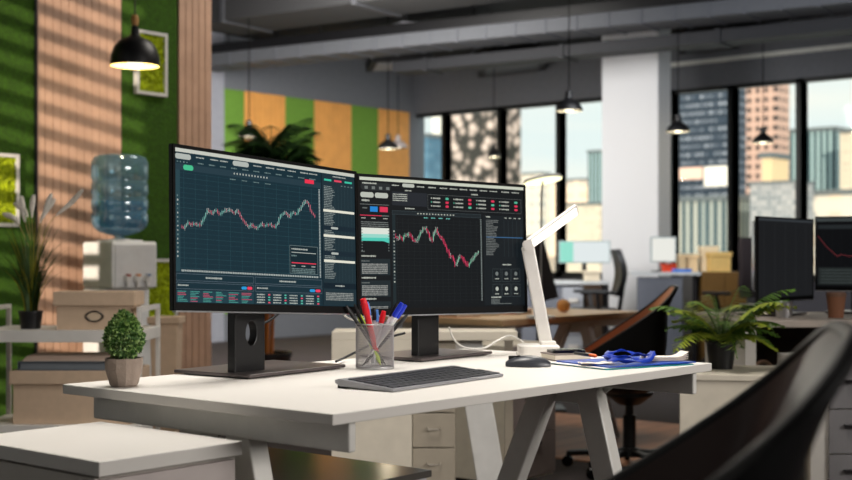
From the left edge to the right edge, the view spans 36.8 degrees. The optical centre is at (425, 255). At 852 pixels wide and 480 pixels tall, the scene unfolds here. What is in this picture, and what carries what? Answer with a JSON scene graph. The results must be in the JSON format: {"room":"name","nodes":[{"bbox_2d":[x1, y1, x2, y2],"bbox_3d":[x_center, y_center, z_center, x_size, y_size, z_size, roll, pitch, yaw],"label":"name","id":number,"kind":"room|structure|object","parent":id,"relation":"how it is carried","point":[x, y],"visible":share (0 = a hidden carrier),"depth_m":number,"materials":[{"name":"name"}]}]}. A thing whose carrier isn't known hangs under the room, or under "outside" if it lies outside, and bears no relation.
{"room":"open-plan office","nodes":[
{"label":"open-plan office","id":0,"kind":"room"},
{"bbox_2d":[0,0,210,415],"bbox_3d":[-3.181,-0.800,4.996,0.174,3.600,5.935,0,0,40],"label":"wall","id":1,"kind":"structure","parent":0,"point":[75,121],"depth_m":6.57,"materials":[{"name":"paint"}]},
{"bbox_2d":[0,153,19,226],"bbox_3d":[-2.073,-0.320,6.170,0.030,0.355,0.240,0,0,40],"label":"frame","id":2,"kind":"object","parent":1,"relation":"attached to","point":[9,163],"visible":0.93,"depth_m":6.22,"materials":[{"name":"plant"}]},
{"bbox_2d":[134,29,167,97],"bbox_3d":[-1.478,-1.034,6.876,0.030,0.343,0.205,0,0,40],"label":"frame","id":3,"kind":"object","parent":1,"relation":"attached to","point":[149,82],"visible":0.55,"depth_m":6.89,"materials":[{"name":"plant"}]},
{"bbox_2d":[148,259,177,316],"bbox_3d":[-1.439,0.185,6.921,0.030,0.340,0.225,0,0,40],"label":"frame","id":4,"kind":"object","parent":1,"relation":"attached to","point":[160,294],"visible":0.44,"depth_m":6.93,"materials":[{"name":"plant"}]},
{"bbox_2d":[211,32,423,341],"bbox_3d":[-3.287,-0.800,14.024,0.190,3.600,10.000,0,0,40],"label":"wall","id":5,"kind":"structure","parent":0,"point":[353,109],"depth_m":16.32,"materials":[{"name":"grey paint"}]},
{"bbox_2d":[356,364,393,369],"bbox_3d":[-0.117,0.254,2.925,0.087,0.006,0.087,0,0,40],"label":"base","id":6,"kind":"object","parent":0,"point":[358,366],"depth_m":2.89,"materials":[{"name":"metal"}]},
{"bbox_2d":[211,333,699,479],"bbox_3d":[0.749,1.060,7.479,14.900,0.120,14.800,0,0,40],"label":"floor","id":7,"kind":"structure","parent":0,"point":[664,407],"depth_m":8.56,"materials":[{"name":"carpet"}]},
{"bbox_2d":[0,304,160,432],"bbox_3d":[-1.431,0.600,5.172,0.642,0.800,0.367,0,0,0],"label":"storage rack","id":8,"kind":"object","parent":7,"relation":"on","point":[10,333],"visible":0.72,"depth_m":4.99,"materials":[{"name":"metal"}]},
{"bbox_2d":[0,189,83,328],"bbox_3d":[-1.571,0.011,5.114,0.355,0.558,0.338,0,0,-40],"label":"potted grass","id":9,"kind":"object","parent":8,"relation":"on","point":[31,279],"depth_m":5.10,"materials":[{"name":"green plant"}]},
{"bbox_2d":[18,310,42,328],"bbox_3d":[-1.575,0.254,5.100,0.096,0.072,0.096,0,0,0],"label":"pot","id":10,"kind":"object","parent":9,"relation":"on","point":[29,319],"depth_m":5.06,"materials":[{"name":"black plastic"}]},
{"bbox_2d":[0,414,150,432],"bbox_3d":[-1.431,0.675,5.172,0.642,0.030,0.367,0,0,0],"label":"shelf","id":11,"kind":"object","parent":8,"relation":"attached to","point":[6,421],"depth_m":4.99,"materials":[{"name":"wood"}]},
{"bbox_2d":[9,365,149,423],"bbox_3d":[-1.387,0.555,5.155,0.489,0.210,0.294,0,0,0],"label":"box","id":12,"kind":"object","parent":8,"relation":"on","point":[38,396],"visible":0.66,"depth_m":5.02,"materials":[{"name":"cardboard"}]},
{"bbox_2d":[17,357,143,370],"bbox_3d":[-1.381,0.431,5.140,0.443,0.036,0.240,0,0,0],"label":"ring binder","id":13,"kind":"object","parent":12,"relation":"on","point":[22,365],"visible":0.62,"depth_m":5.03,"materials":[{"name":"cardboard"}]},
{"bbox_2d":[23,352,109,360],"bbox_3d":[-1.405,0.403,5.138,0.360,0.019,0.215,0,0,0],"label":"paper stack","id":14,"kind":"object","parent":13,"relation":"on","point":[43,356],"visible":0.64,"depth_m":5.04,"materials":[{"name":"paper"}]},
{"bbox_2d":[0,325,160,341],"bbox_3d":[-1.431,0.314,5.172,0.642,0.047,0.367,0,0,0],"label":"shelf","id":15,"kind":"object","parent":8,"relation":"attached to","point":[8,333],"depth_m":4.99,"materials":[{"name":"wood"}]},
{"bbox_2d":[53,291,143,329],"bbox_3d":[-1.303,0.215,5.105,0.322,0.150,0.174,0,0,0],"label":"box","id":16,"kind":"object","parent":8,"relation":"on","point":[76,310],"visible":0.96,"depth_m":5.03,"materials":[{"name":"cardboard"}]},
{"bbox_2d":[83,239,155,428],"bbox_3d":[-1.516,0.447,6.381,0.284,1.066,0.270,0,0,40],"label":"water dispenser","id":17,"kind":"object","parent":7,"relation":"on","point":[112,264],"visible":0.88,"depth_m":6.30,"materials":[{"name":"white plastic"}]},
{"bbox_2d":[0,422,241,479],"bbox_3d":[-0.560,0.659,2.215,0.417,0.682,0.293,0,0,40],"label":"drawer pedestal","id":18,"kind":"object","parent":7,"relation":"on","point":[94,450],"visible":1,"depth_m":2.13,"materials":[{"name":"white laminate"}]},
{"bbox_2d":[147,316,184,431],"bbox_3d":[-1.160,0.635,5.720,0.144,0.730,0.144,0,0,0],"label":"planter","id":19,"kind":"object","parent":7,"relation":"on","point":[171,326],"visible":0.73,"depth_m":5.66,"materials":[{"name":"wood"}]},
{"bbox_2d":[268,447,431,479],"bbox_3d":[-0.358,0.699,2.657,0.646,0.522,0.420,0,0,40],"label":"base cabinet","id":20,"kind":"object","parent":7,"relation":"on","point":[285,464],"visible":0.34,"depth_m":2.63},
{"bbox_2d":[63,349,711,479],"bbox_3d":[-0.024,0.632,2.822,0.762,0.750,1.300,0,0,40],"label":"office desk","id":21,"kind":"object","parent":7,"relation":"on","point":[306,409],"visible":0.86,"depth_m":2.48,"materials":[{"name":"white laminate"}]},
{"bbox_2d":[102,308,146,386],"bbox_3d":[-0.596,0.180,2.527,0.088,0.154,0.088,0,0,40],"label":"potted topiary","id":22,"kind":"object","parent":21,"relation":"on","point":[124,338],"visible":1,"depth_m":2.50,"materials":[{"name":"plant"}]},
{"bbox_2d":[105,357,142,386],"bbox_3d":[-0.596,0.229,2.527,0.074,0.056,0.074,0,0,40],"label":"pot","id":23,"kind":"object","parent":22,"relation":"on","point":[120,371],"depth_m":2.50,"materials":[{"name":"ceramic"}]},
{"bbox_2d":[169,143,358,378],"bbox_3d":[-0.405,0.017,2.791,0.235,0.480,0.574,0,0,35],"label":"computer monitor","id":24,"kind":"object","parent":21,"relation":"on","point":[251,237],"visible":1,"depth_m":2.72,"materials":[{"name":"black plastic"}]},
{"bbox_2d":[355,322,393,369],"bbox_3d":[-0.117,0.205,2.925,0.089,0.104,0.089,0,0,-18],"label":"pen cup","id":25,"kind":"object","parent":21,"relation":"on","point":[367,366],"visible":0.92,"depth_m":2.89,"materials":[{"name":"silver metal"}]},
{"bbox_2d":[360,298,379,364],"bbox_3d":[-0.127,0.173,2.915,0.056,0.154,0.016,0,0,-45],"label":"marker","id":26,"kind":"object","parent":25,"relation":"in","point":[364,305],"visible":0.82,"depth_m":2.90,"materials":[{"name":"red plastic"}]},
{"bbox_2d":[371,302,403,350],"bbox_3d":[-0.096,0.177,2.920,0.093,0.145,0.014,0,0,12],"label":"pen","id":27,"kind":"object","parent":25,"relation":"in","point":[397,310],"visible":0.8,"depth_m":2.91,"materials":[{"name":"blue plastic"}]},
{"bbox_2d":[335,365,502,391],"bbox_3d":[-0.006,0.247,2.606,0.142,0.020,0.388,0,0,36],"label":"keyboard","id":28,"kind":"object","parent":21,"relation":"on","point":[443,375],"visible":1,"depth_m":2.55,"materials":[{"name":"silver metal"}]},
{"bbox_2d":[356,173,527,361],"bbox_3d":[0.000,0.032,3.223,0.250,0.451,0.563,0,0,38],"label":"computer monitor","id":29,"kind":"object","parent":21,"relation":"on","point":[434,247],"visible":0.98,"depth_m":3.17,"materials":[{"name":"black plastic"}]},
{"bbox_2d":[448,326,525,349],"bbox_3d":[0.148,0.210,3.311,0.257,0.066,0.053,0,0,-34],"label":"power cable","id":30,"kind":"object","parent":29,"relation":"attached to","point":[449,328],"visible":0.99,"depth_m":3.33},
{"bbox_2d":[505,355,550,366],"bbox_3d":[0.237,0.243,2.977,0.104,0.025,0.065,0,0,2],"label":"computer mouse","id":31,"kind":"object","parent":21,"relation":"on","point":[526,360],"visible":1,"depth_m":2.95,"materials":[{"name":"plastic"}]},
{"bbox_2d":[516,204,578,355],"bbox_3d":[0.321,0.060,3.338,0.168,0.394,0.120,0,0,0],"label":"desk lamp","id":32,"kind":"object","parent":21,"relation":"on","point":[528,246],"visible":0.81,"depth_m":3.33,"materials":[{"name":"white plastic"}]},
{"bbox_2d":[540,352,591,360],"bbox_3d":[0.347,0.248,3.180,0.100,0.017,0.090,0,0,-18],"label":"notebook","id":33,"kind":"object","parent":21,"relation":"on","point":[547,355],"visible":0.59,"depth_m":3.14,"materials":[{"name":"beige paper"}]},
{"bbox_2d":[551,363,693,369],"bbox_3d":[0.465,0.256,3.033,0.270,0.002,0.200,0,0,-33],"label":"folder","id":34,"kind":"object","parent":21,"relation":"on","point":[551,363],"visible":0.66,"depth_m":2.95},
{"bbox_2d":[551,362,684,368],"bbox_3d":[0.450,0.254,3.035,0.255,0.001,0.200,0,0,-34],"label":"paper sheet","id":35,"kind":"object","parent":34,"relation":"on","point":[551,362],"visible":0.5,"depth_m":2.96,"materials":[{"name":"white paper"}]},
{"bbox_2d":[556,356,695,367],"bbox_3d":[0.475,0.251,3.041,0.265,0.003,0.195,0,0,-32],"label":"folder","id":36,"kind":"object","parent":35,"relation":"on","point":[617,364],"visible":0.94,"depth_m":3.00,"materials":[{"name":"plastic"}]},
{"bbox_2d":[601,349,655,362],"bbox_3d":[0.473,0.234,2.989,0.094,0.028,0.212,0,0,40],"label":"lanyard","id":37,"kind":"object","parent":36,"relation":"on","point":[608,355],"visible":1,"depth_m":2.98,"materials":[{"name":"fabric"}]},
{"bbox_2d":[640,350,687,360],"bbox_3d":[0.569,0.238,3.060,0.106,0.021,0.064,0,0,-4],"label":"paper stack","id":38,"kind":"object","parent":36,"relation":"on","point":[681,355],"visible":0.76,"depth_m":3.04,"materials":[{"name":"paper"}]},
{"bbox_2d":[332,328,517,479],"bbox_3d":[-0.005,0.638,4.637,0.660,0.740,0.207,0,0,0],"label":"sideboard","id":39,"kind":"object","parent":7,"relation":"on","point":[426,440],"visible":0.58,"depth_m":4.55,"materials":[{"name":"beige laminate"}]},
{"bbox_2d":[332,328,517,340],"bbox_3d":[-0.005,0.284,4.640,0.660,0.032,0.200,0,0,0],"label":"countertop","id":40,"kind":"structure","parent":39,"relation":"on","point":[339,334],"depth_m":4.54,"materials":[{"name":"beige laminate"}]},
{"bbox_2d":[455,340,554,479],"bbox_3d":[0.298,0.670,5.649,0.450,0.580,0.360,0,0,40],"label":"drawer pedestal","id":41,"kind":"object","parent":7,"relation":"on","point":[543,463],"visible":0.2,"depth_m":5.53,"materials":[{"name":"beige laminate"}]},
{"bbox_2d":[385,308,637,437],"bbox_3d":[0.485,0.653,6.730,0.761,0.707,1.300,0,0,40],"label":"office desk","id":42,"kind":"object","parent":7,"relation":"on","point":[583,321],"visible":0.3,"depth_m":6.68,"materials":[{"name":"brown wood"}]},
{"bbox_2d":[523,173,562,318],"bbox_3d":[0.555,-0.045,6.108,0.199,0.689,0.201,0,0,40],"label":"desk lamp","id":43,"kind":"object","parent":42,"relation":"on","point":[543,179],"visible":0.76,"depth_m":6.11,"materials":[{"name":"metal"}]},
{"bbox_2d":[526,235,565,411],"bbox_3d":[0.736,0.424,8.319,0.320,1.153,0.280,0,0,0],"label":"office chair","id":44,"kind":"object","parent":7,"relation":"on","point":[548,284],"visible":0.4,"depth_m":8.24,"materials":[{"name":"metal"}]},
{"bbox_2d":[522,280,609,340],"bbox_3d":[1.326,0.620,12.500,0.860,0.760,0.600,0,0,0],"label":"office desk","id":45,"kind":"object","parent":7,"relation":"on","point":[528,333],"visible":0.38,"depth_m":12.23,"materials":[{"name":"wood"}]},
{"bbox_2d":[558,241,609,279],"bbox_3d":[1.560,0.045,12.635,0.506,0.389,0.170,0,0,0],"label":"computer monitor","id":46,"kind":"object","parent":45,"relation":"on","point":[584,252],"visible":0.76,"depth_m":12.60,"materials":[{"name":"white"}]},
{"bbox_2d":[582,271,600,280],"bbox_3d":[1.595,0.191,12.320,0.154,0.096,0.220,0,0,0],"label":"storage box","id":47,"kind":"object","parent":45,"relation":"on","point":[587,275],"visible":1,"depth_m":12.22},
{"bbox_2d":[562,287,582,348],"bbox_3d":[1.390,0.650,12.310,0.189,0.700,0.480,0,0,0],"label":"drawer pedestal","id":48,"kind":"object","parent":7,"relation":"on","point":[574,340],"visible":0.37,"depth_m":12.08,"materials":[{"name":"white laminate"}]},
{"bbox_2d":[580,285,601,347],"bbox_3d":[1.590,0.640,12.343,0.170,0.720,0.415,0,0,0],"label":"base cabinet","id":49,"kind":"object","parent":7,"relation":"on","point":[597,329],"visible":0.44,"depth_m":12.13,"materials":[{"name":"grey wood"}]},
{"bbox_2d":[570,249,627,309],"bbox_3d":[1.512,0.469,11.600,0.609,1.059,0.640,0,0,0],"label":"office chair","id":50,"kind":"object","parent":7,"relation":"on","point":[620,266],"visible":0.43,"depth_m":11.55,"materials":[{"name":"black plastic"}]},
{"bbox_2d":[562,285,678,478],"bbox_3d":[0.949,0.568,5.979,0.636,0.864,0.608,0,0,6],"label":"shell chair","id":51,"kind":"object","parent":7,"relation":"on","point":[643,331],"visible":0.54,"depth_m":5.80,"materials":[{"name":"black plastic"}]},
{"bbox_2d":[627,271,700,361],"bbox_3d":[2.249,0.575,12.300,0.660,0.850,0.600,0,0,0],"label":"office desk","id":52,"kind":"object","parent":7,"relation":"on","point":[648,288],"visible":0.52,"depth_m":12.03,"materials":[{"name":"wood"}]},
{"bbox_2d":[650,237,675,271],"bbox_3d":[2.264,-0.017,12.235,0.243,0.334,0.170,0,0,0],"label":"computer monitor","id":53,"kind":"object","parent":52,"relation":"on","point":[662,249],"visible":0.81,"depth_m":12.20,"materials":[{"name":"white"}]},
{"bbox_2d":[686,254,698,271],"bbox_3d":[2.566,0.065,12.360,0.116,0.169,0.140,0,0,0],"label":"storage box","id":54,"kind":"object","parent":52,"relation":"on","point":[692,259],"visible":0.79,"depth_m":12.30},
{"bbox_2d":[697,271,746,361],"bbox_3d":[2.798,0.575,12.243,0.420,0.850,0.515,0,0,0],"label":"base cabinet","id":55,"kind":"object","parent":7,"relation":"on","point":[707,281],"visible":0.23,"depth_m":11.98,"materials":[{"name":"brown wood"}]},
{"bbox_2d":[698,246,718,271],"bbox_3d":[2.734,0.027,12.395,0.174,0.246,0.170,0,0,0],"label":"cardboard box","id":56,"kind":"object","parent":55,"relation":"on","point":[701,249],"visible":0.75,"depth_m":12.32,"materials":[{"name":"cardboard"}]},
{"bbox_2d":[705,252,731,271],"bbox_3d":[2.784,0.056,12.180,0.209,0.188,0.220,0,0,0],"label":"cardboard box","id":57,"kind":"object","parent":55,"relation":"on","point":[715,261],"visible":1,"depth_m":12.08,"materials":[{"name":"cardboard"}]},
{"bbox_2d":[680,365,774,432],"bbox_3d":[1.088,0.698,4.458,0.408,0.604,0.411,0,0,11],"label":"base cabinet","id":58,"kind":"object","parent":7,"relation":"on","point":[715,388],"visible":0.12,"depth_m":4.29,"materials":[{"name":"beige laminate"}]},
{"bbox_2d":[648,286,796,369],"bbox_3d":[1.039,0.252,4.516,0.492,0.287,0.498,0,0,-15],"label":"potted fern","id":59,"kind":"object","parent":58,"relation":"on","point":[721,346],"visible":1,"depth_m":4.45,"materials":[{"name":"green plant"}]},
{"bbox_2d":[705,340,736,369],"bbox_3d":[1.037,0.346,4.500,0.109,0.100,0.109,0,0,40],"label":"pot","id":60,"kind":"object","parent":59,"relation":"attached to","point":[721,358],"depth_m":4.46,"materials":[{"name":"black plastic"}]},
{"bbox_2d":[701,237,754,362],"bbox_3d":[2.750,0.419,11.278,0.640,1.159,0.609,0,0,-30],"label":"office chair","id":61,"kind":"object","parent":7,"relation":"on","point":[745,243],"visible":0.22,"depth_m":10.98,"materials":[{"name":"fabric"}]},
{"bbox_2d":[606,320,851,479],"bbox_3d":[0.173,0.533,1.282,0.599,0.934,0.628,0,0,33],"label":"shell chair","id":62,"kind":"object","parent":7,"relation":"on","point":[770,429],"visible":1,"depth_m":1.38,"materials":[{"name":"black plastic"}]},
{"bbox_2d":[694,312,851,365],"bbox_3d":[1.813,0.620,5.125,1.320,0.760,0.750,0,0,0],"label":"office desk","id":63,"kind":"object","parent":7,"relation":"on","point":[798,328],"visible":0.24,"depth_m":5.34,"materials":[{"name":"white laminate"}]},
{"bbox_2d":[739,220,762,308],"bbox_3d":[1.516,0.040,5.843,0.160,0.400,0.300,0,0,12],"label":"computer monitor","id":64,"kind":"object","parent":63,"relation":"on","point":[753,222],"visible":0.46,"depth_m":5.79,"materials":[{"name":"black plastic"}]},
{"bbox_2d":[737,216,813,316],"bbox_3d":[1.407,0.043,5.203,0.190,0.395,0.552,0,0,39],"label":"computer monitor","id":65,"kind":"object","parent":63,"relation":"on","point":[784,247],"visible":0.79,"depth_m":5.14,"materials":[{"name":"black plastic"}]},
{"bbox_2d":[776,301,792,317],"bbox_3d":[1.399,0.208,5.000,0.068,0.062,0.068,0,0,40],"label":"steel cup","id":66,"kind":"object","parent":63,"relation":"on","point":[784,313],"visible":0.78,"depth_m":4.97,"materials":[{"name":"metal"}]},
{"bbox_2d":[815,216,851,313],"bbox_3d":[1.817,0.037,5.371,0.343,0.406,0.190,0,0,22],"label":"computer monitor","id":67,"kind":"object","parent":63,"relation":"on","point":[833,234],"visible":0.97,"depth_m":5.35,"materials":[{"name":"black plastic"}]},
{"bbox_2d":[826,292,846,317],"bbox_3d":[1.586,0.190,4.950,0.078,0.100,0.078,0,0,40],"label":"paper cup","id":68,"kind":"object","parent":63,"relation":"on","point":[835,300],"visible":1,"depth_m":4.92,"materials":[{"name":"paper"}]},
{"bbox_2d":[777,353,851,479],"bbox_3d":[1.568,0.682,4.615,0.480,0.635,0.450,0,0,0],"label":"drawer pedestal","id":69,"kind":"object","parent":7,"relation":"on","point":[830,456],"visible":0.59,"depth_m":4.41,"materials":[{"name":"white laminate"}]},
{"bbox_2d":[211,0,851,58],"bbox_3d":[0.749,-2.675,7.479,14.900,0.150,14.800,0,0,40],"label":"ceiling","id":70,"kind":"structure","parent":0,"point":[514,5],"depth_m":14.25,"materials":[{"name":"paint"}]},
{"bbox_2d":[110,0,159,69],"bbox_3d":[-1.364,-1.743,6.000,0.230,1.713,0.230,0,0,40],"label":"pendant lamp","id":71,"kind":"object","parent":70,"relation":"hanging from","point":[134,51],"visible":1,"depth_m":5.93,"materials":[{"name":"black plastic"}]},
{"bbox_2d":[211,0,511,34],"bbox_3d":[0.670,-2.440,11.172,6.746,0.320,0.740,0,0,33],"label":"air duct","id":72,"kind":"object","parent":70,"relation":"hanging from","point":[229,16],"visible":0.95,"depth_m":12.19,"materials":[{"name":"black metal"}]},
{"bbox_2d":[378,16,397,149],"bbox_3d":[-0.408,-1.873,13.758,0.220,1.454,0.220,0,0,40],"label":"pendant lamp","id":73,"kind":"object","parent":70,"relation":"hanging from","point":[387,144],"visible":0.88,"depth_m":13.71,"materials":[{"name":"black metal"}]},
{"bbox_2d":[366,52,433,71],"bbox_3d":[-0.351,-2.484,16.050,1.045,0.232,0.810,0,0,12],"label":"air conditioner","id":74,"kind":"object","parent":70,"relation":"hanging from","point":[384,63],"visible":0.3,"depth_m":15.68,"materials":[{"name":"metal"}]},
{"bbox_2d":[478,42,544,77],"bbox_3d":[1.056,-2.474,16.192,0.903,0.252,1.466,0,0,7],"label":"air conditioner","id":75,"kind":"object","parent":70,"relation":"hanging from","point":[520,69],"visible":0.21,"depth_m":16.20,"materials":[{"name":"metal"}]},
{"bbox_2d":[484,64,538,76],"bbox_3d":[1.061,-2.354,16.189,0.723,0.012,1.173,0,0,7],"label":"light","id":76,"kind":"object","parent":75,"relation":"attached to","point":[520,69],"depth_m":16.20,"materials":[{"name":"grey metal"}]},
{"bbox_2d":[211,0,851,71],"bbox_3d":[0.743,-2.365,12.627,7.590,0.510,0.520,0,0,31],"label":"duct","id":77,"kind":"object","parent":70,"relation":"hanging from","point":[595,19],"visible":0.94,"depth_m":12.37,"materials":[{"name":"metal"}]},
{"bbox_2d":[555,0,582,112],"bbox_3d":[1.134,-1.873,10.152,0.220,1.454,0.220,0,0,40],"label":"pendant lamp","id":78,"kind":"object","parent":70,"relation":"hanging from","point":[568,105],"visible":1,"depth_m":10.13,"materials":[{"name":"black metal"}]},
{"bbox_2d":[392,7,851,75],"bbox_3d":[1.924,-2.275,12.431,5.250,0.650,0.340,0,0,33],"label":"air duct","id":79,"kind":"object","parent":70,"relation":"hanging from","point":[842,26],"visible":0.91,"depth_m":12.27,"materials":[{"name":"metal"}]},
{"bbox_2d":[666,27,689,132],"bbox_3d":[2.337,-1.873,11.871,0.220,1.454,0.220,0,0,40],"label":"pendant lamp","id":80,"kind":"object","parent":70,"relation":"hanging from","point":[677,126],"visible":1,"depth_m":11.84,"materials":[{"name":"black metal"}]},
{"bbox_2d":[680,23,737,54],"bbox_3d":[3.188,-2.474,14.475,0.662,0.252,0.979,0,0,14],"label":"air conditioner","id":81,"kind":"object","parent":70,"relation":"hanging from","point":[715,49],"visible":0.22,"depth_m":14.55,"materials":[{"name":"metal"}]},
{"bbox_2d":[752,127,773,143],"bbox_3d":[3.430,-1.873,13.027,0.220,1.454,0.220,0,0,40],"label":"pendant lamp","id":82,"kind":"object","parent":70,"relation":"hanging from","point":[763,137],"visible":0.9,"depth_m":12.98,"materials":[{"name":"black metal"}]},
{"bbox_2d":[553,412,679,466],"bbox_3d":[0.658,1.002,7.294,14.400,0.016,1.500,0,0,40],"label":"floor","id":83,"kind":"structure","parent":0,"point":[569,431],"depth_m":7.09,"materials":[{"name":"brown wood"}]},
{"bbox_2d":[221,118,322,360],"bbox_3d":[-1.050,0.034,8.804,0.746,1.932,0.863,0,0,-9],"label":"potted palm","id":84,"kind":"object","parent":83,"relation":"on","point":[260,146],"visible":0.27,"depth_m":8.70,"materials":[{"name":"plant"}]},
{"bbox_2d":[265,350,291,360],"bbox_3d":[-1.100,0.830,8.800,0.360,0.340,0.360,0,0,40],"label":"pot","id":85,"kind":"object","parent":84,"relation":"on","point":[269,354],"depth_m":8.70,"materials":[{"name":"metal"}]},
{"bbox_2d":[415,13,851,333],"bbox_3d":[5.440,-0.800,13.040,14.900,3.600,0.210,0,0,40],"label":"wall","id":86,"kind":"structure","parent":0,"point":[825,56],"depth_m":14.99,"materials":[{"name":"grey paint"}]},
{"bbox_2d":[416,112,446,178],"bbox_3d":[0.037,-0.838,17.592,0.730,2.235,0.100,0,0,40],"label":"window","id":87,"kind":"structure","parent":86,"relation":"attached to","point":[443,115],"depth_m":17.37,"materials":[{"name":"black metal"}]},
{"bbox_2d":[445,106,502,182],"bbox_3d":[0.656,-0.838,17.069,0.990,2.235,0.100,0,0,40],"label":"window","id":88,"kind":"structure","parent":86,"relation":"attached to","point":[448,119],"depth_m":17.07,"materials":[{"name":"black metal"}]},
{"bbox_2d":[500,101,561,277],"bbox_3d":[1.370,-0.838,16.467,0.980,2.235,0.100,0,0,40],"label":"window","id":89,"kind":"structure","parent":86,"relation":"attached to","point":[558,124],"depth_m":16.18,"materials":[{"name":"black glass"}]},
{"bbox_2d":[559,97,601,278],"bbox_3d":[2.043,-0.838,15.899,0.880,2.235,0.100,0,0,40],"label":"window","id":90,"kind":"structure","parent":86,"relation":"attached to","point":[565,274],"depth_m":16.14,"materials":[{"name":"black metal"}]},
{"bbox_2d":[671,90,674,276],"bbox_3d":[2.655,-0.838,15.383,0.820,2.235,0.100,0,0,40],"label":"window","id":91,"kind":"structure","parent":86,"relation":"attached to","point":[672,148],"depth_m":15.11,"materials":[{"name":"black metal"}]},
{"bbox_2d":[671,85,734,276],"bbox_3d":[3.243,-0.838,14.887,0.820,2.235,0.100,0,0,40],"label":"window","id":92,"kind":"structure","parent":86,"relation":"attached to","point":[728,88],"depth_m":14.84,"materials":[{"name":"black metal"}]},
{"bbox_2d":[731,78,803,271],"bbox_3d":[3.851,-0.838,14.374,0.870,2.235,0.100,0,0,40],"label":"window","id":93,"kind":"structure","parent":86,"relation":"attached to","point":[799,132],"depth_m":14.42,"materials":[{"name":"black metal"}]},
{"bbox_2d":[800,74,851,281],"bbox_3d":[4.485,-0.838,13.839,0.890,2.235,0.100,0,0,40],"label":"window","id":94,"kind":"structure","parent":86,"relation":"attached to","point":[806,81],"depth_m":14.07,"materials":[{"name":"black metal"}]},
{"bbox_2d":[602,29,670,329],"bbox_3d":[2.194,-0.800,13.365,0.669,3.600,0.260,0,0,40],"label":"wall column","id":95,"kind":"structure","parent":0,"point":[636,89],"depth_m":13.23,"materials":[{"name":"white paint"}]},
{"label":"outside","id":96,"kind":"structure","parent":0,"visible":0},
{"bbox_2d":[424,133,440,178],"bbox_3d":[-0.375,18.987,244.148,6.584,84.026,5.550,0,0,40],"label":"tower","id":97,"kind":"structure","parent":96,"point":[432,142],"depth_m":241.42,"materials":[{"name":"glass"}]},
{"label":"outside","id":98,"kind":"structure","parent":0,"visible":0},
{"bbox_2d":[452,109,520,184],"bbox_3d":[9.067,14.333,204.784,11.861,93.334,5.550,0,0,40],"label":"tower","id":99,"kind":"structure","parent":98,"point":[473,135],"depth_m":202.31,"materials":[{"name":"stone"}]},
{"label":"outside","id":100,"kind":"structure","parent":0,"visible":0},
{"bbox_2d":[586,150,601,201],"bbox_3d":[50.278,15.312,368.879,5.998,91.376,5.550,0,0,40],"label":"tower","id":101,"kind":"structure","parent":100,"point":[594,156],"depth_m":367.13,"materials":[{"name":"glass"}]},
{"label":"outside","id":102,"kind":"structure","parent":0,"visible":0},
{"bbox_2d":[679,89,745,196],"bbox_3d":[43.384,12.659,196.703,10.548,96.682,5.650,0,0,40],"label":"tower","id":103,"kind":"structure","parent":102,"point":[702,150],"depth_m":194.65,"materials":[{"name":"blue glass"}]},
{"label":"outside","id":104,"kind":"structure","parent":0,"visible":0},
{"bbox_2d":[746,85,788,195],"bbox_3d":[58.831,12.803,225.602,9.252,96.393,5.550,0,0,40],"label":"tower","id":105,"kind":"structure","parent":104,"point":[768,107],"depth_m":223.22,"materials":[{"name":"concrete"}]},
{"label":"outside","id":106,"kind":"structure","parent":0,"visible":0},
{"bbox_2d":[789,126,845,189],"bbox_3d":[76.817,17.964,252.295,10.402,86.072,5.550,0,0,40],"label":"tower","id":107,"kind":"structure","parent":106,"point":[823,142],"depth_m":248.96,"materials":[{"name":"glass"}]},
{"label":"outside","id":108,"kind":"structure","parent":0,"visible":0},
{"bbox_2d":[838,128,851,188],"bbox_3d":[78.500,19.088,229.943,7.134,83.823,5.550,0,0,40],"label":"tower","id":109,"kind":"structure","parent":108,"point":[845,134],"depth_m":229.47,"materials":[{"name":"concrete"}]},
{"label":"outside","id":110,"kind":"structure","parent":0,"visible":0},
{"bbox_2d":[521,172,550,254],"bbox_3d":[34.347,16.117,445.116,18.509,89.766,5.550,0,0,40],"label":"block","id":111,"kind":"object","parent":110,"point":[533,193],"visible":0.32,"depth_m":439.72,"materials":[{"name":"concrete"}]},
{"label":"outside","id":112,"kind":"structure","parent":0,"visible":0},
{"bbox_2d":[548,178,587,271],"bbox_3d":[45.782,18.389,404.071,14.895,85.221,5.550,0,0,40],"label":"block","id":113,"kind":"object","parent":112,"point":[577,188],"visible":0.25,"depth_m":402.13,"materials":[{"name":"concrete"}]},
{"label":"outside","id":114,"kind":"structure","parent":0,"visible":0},
{"bbox_2d":[567,202,601,271],"bbox_3d":[38.068,24.140,305.916,11.887,73.721,5.550,0,0,40],"label":"block","id":115,"kind":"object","parent":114,"point":[586,226],"visible":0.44,"depth_m":302.88,"materials":[{"name":"concrete"}]},
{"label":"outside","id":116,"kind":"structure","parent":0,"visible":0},
{"bbox_2d":[679,195,749,270],"bbox_3d":[40.004,26.351,178.687,10.678,69.299,5.550,0,0,40],"label":"block","id":117,"kind":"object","parent":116,"point":[702,219],"visible":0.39,"depth_m":176.60,"materials":[{"name":"concrete"}]},
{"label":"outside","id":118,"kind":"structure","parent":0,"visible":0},
{"bbox_2d":[746,180,815,236],"bbox_3d":[43.073,26.009,155.165,6.468,69.982,5.550,0,0,40],"label":"block","id":119,"kind":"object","parent":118,"point":[767,198],"visible":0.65,"depth_m":153.60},
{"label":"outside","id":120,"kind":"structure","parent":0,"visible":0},
{"bbox_2d":[759,152,790,180],"bbox_3d":[46.497,23.672,170.593,2.008,74.656,5.550,0,0,40],"label":"block","id":121,"kind":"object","parent":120,"point":[774,164],"visible":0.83,"depth_m":169.11,"materials":[{"name":"concrete"}]},
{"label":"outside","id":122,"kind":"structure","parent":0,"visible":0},
{"bbox_2d":[813,189,851,273],"bbox_3d":[56.358,26.009,175.357,10.400,69.983,5.550,0,0,40],"label":"block","id":123,"kind":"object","parent":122,"point":[835,202],"visible":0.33,"depth_m":173.34,"materials":[{"name":"concrete"}]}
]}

